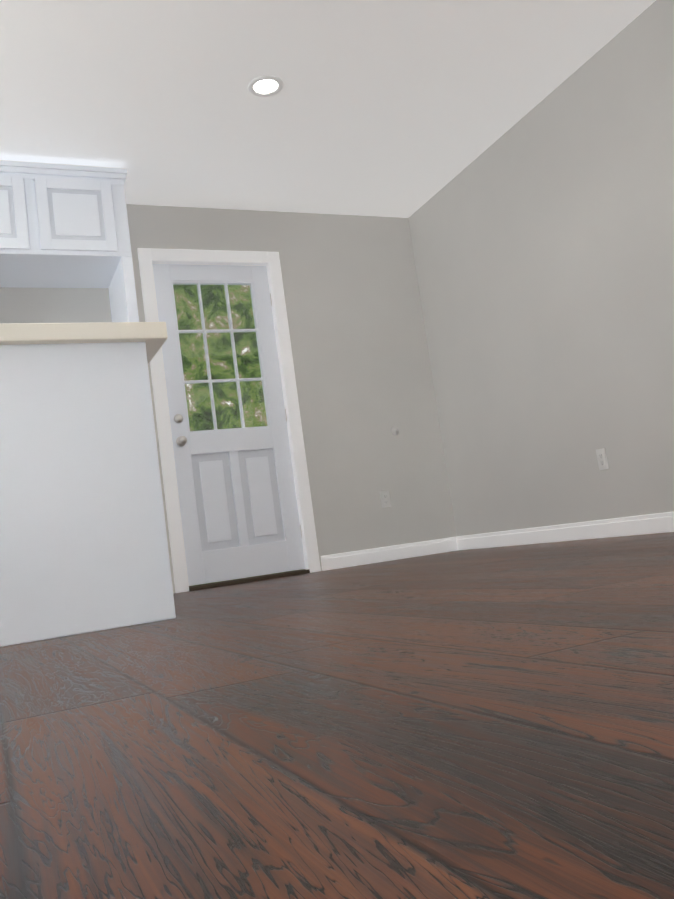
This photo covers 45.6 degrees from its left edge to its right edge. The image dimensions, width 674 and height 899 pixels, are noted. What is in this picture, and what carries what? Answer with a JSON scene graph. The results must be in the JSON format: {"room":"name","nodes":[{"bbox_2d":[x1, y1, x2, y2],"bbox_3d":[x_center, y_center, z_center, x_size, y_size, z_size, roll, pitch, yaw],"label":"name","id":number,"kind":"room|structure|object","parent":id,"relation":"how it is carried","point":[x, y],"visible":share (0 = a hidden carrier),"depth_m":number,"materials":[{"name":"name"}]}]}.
{"room":"kitchen","nodes":[
{"label":"kitchen","id":0,"kind":"room"},
{"bbox_2d":[0,204,456,593],"bbox_3d":[-1.890,-0.351,4.870,5.670,2.660,0.120,-5,-7,-24],"label":"wall","id":1,"kind":"structure","parent":0,"point":[361,362],"depth_m":5.69,"materials":[{"name":"grey paint"}]},
{"bbox_2d":[0,160,131,287],"bbox_3d":[-1.838,-1.294,4.679,1.180,0.530,0.564,-5,-7,-24],"label":"upper cabinet","id":2,"kind":"object","parent":1,"relation":"attached to","point":[64,226],"visible":0.98,"depth_m":4.55,"materials":[{"name":"white wood"}]},
{"bbox_2d":[152,264,305,585],"bbox_3d":[-0.708,-0.215,5.316,0.805,2.116,0.114,-5,-7,-24],"label":"entry door","id":3,"kind":"structure","parent":1,"relation":"in","point":[238,504],"depth_m":5.30,"materials":[{"name":"white wood"}]},
{"bbox_2d":[137,248,320,592],"bbox_3d":[-0.729,-0.238,5.353,0.980,2.235,0.134,-5,-7,-24],"label":"door frame","id":4,"kind":"structure","parent":1,"relation":"attached to","point":[147,257],"depth_m":5.37,"materials":[{"name":"white wood"}]},
{"bbox_2d":[380,490,390,507],"bbox_3d":[0.342,0.349,5.659,0.070,0.116,0.008,-5,-7,-24],"label":"electrical outlet","id":5,"kind":"object","parent":1,"relation":"attached to","point":[385,498],"visible":1,"depth_m":5.66,"materials":[{"name":"white plastic"}]},
{"bbox_2d":[321,537,455,570],"bbox_3d":[0.377,0.724,5.604,1.055,0.100,0.014,-5,-7,-24],"label":"baseboard","id":6,"kind":"structure","parent":1,"relation":"attached to","point":[382,554],"depth_m":5.59,"materials":[{"name":"white wood"}]},
{"bbox_2d":[391,426,398,434],"bbox_3d":[0.422,-0.136,5.776,0.064,0.064,0.014,-5,-7,-24],"label":"outlet","id":7,"kind":"object","parent":1,"relation":"attached to","point":[394,430],"visible":1,"depth_m":5.78,"materials":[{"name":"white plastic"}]},
{"bbox_2d":[0,0,655,217],"bbox_3d":[-1.282,-1.903,3.247,5.670,0.100,4.030,-5,-7,-24],"label":"ceiling","id":8,"kind":"structure","parent":0,"point":[397,108],"depth_m":4.19,"materials":[{"name":"white paint"}]},
{"bbox_2d":[248,75,282,96],"bbox_3d":[-0.367,-1.871,4.137,0.184,0.006,0.184,-5,-7,-24],"label":"recessed light","id":9,"kind":"object","parent":8,"relation":"in","point":[263,86],"visible":1,"depth_m":4.13,"materials":[{"name":"white plastic"}]},
{"bbox_2d":[0,532,673,898],"bbox_3d":[0.712,0.288,1.536,7.600,0.060,8.070,-5,-7,-24],"label":"floor","id":10,"kind":"structure","parent":0,"point":[491,723],"depth_m":0.72,"materials":[{"name":"brown wood"}]},
{"bbox_2d":[0,322,175,646],"bbox_3d":[-1.576,0.185,2.586,2.030,1.000,0.685,-5,-7,-24],"label":"kitchen island","id":11,"kind":"object","parent":10,"relation":"on","point":[83,542],"depth_m":2.59,"materials":[{"name":"white wood"}]},
{"bbox_2d":[108,256,138,321],"bbox_3d":[-1.675,-0.065,4.548,1.130,1.965,0.540,-5,-7,-24],"label":"partition panel","id":12,"kind":"object","parent":10,"relation":"on","point":[123,298],"visible":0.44,"depth_m":4.64,"materials":[{"name":"white wood"}]},
{"bbox_2d":[189,569,309,590],"bbox_3d":[-0.577,0.847,5.220,0.808,0.028,0.150,-5,-7,-24],"label":"threshold","id":13,"kind":"object","parent":10,"relation":"on","point":[245,580],"visible":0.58,"depth_m":5.15,"materials":[{"name":"brown metal"}]},
{"bbox_2d":[408,0,673,535],"bbox_3d":[2.307,-1.200,2.502,0.120,2.660,8.010,-5,-7,-24],"label":"wall","id":14,"kind":"structure","parent":0,"point":[542,234],"depth_m":4.61,"materials":[{"name":"grey paint"}]},
{"bbox_2d":[456,512,673,550],"bbox_3d":[1.430,0.460,4.568,0.017,0.100,2.810,-5,-7,-24],"label":"baseboard","id":15,"kind":"structure","parent":14,"relation":"attached to","point":[641,524],"depth_m":4.66,"materials":[{"name":"white wood"}]},
{"bbox_2d":[596,448,608,469],"bbox_3d":[1.463,0.054,4.432,0.008,0.116,0.070,-5,-7,-24],"label":"electrical outlet","id":16,"kind":"object","parent":14,"relation":"attached to","point":[602,459],"visible":1,"depth_m":4.43,"materials":[{"name":"white plastic"}]},
{"label":"outside","id":17,"kind":"structure","parent":0,"visible":0},
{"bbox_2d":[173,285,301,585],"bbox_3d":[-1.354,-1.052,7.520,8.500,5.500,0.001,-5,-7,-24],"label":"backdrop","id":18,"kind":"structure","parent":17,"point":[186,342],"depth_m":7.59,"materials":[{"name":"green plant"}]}
]}

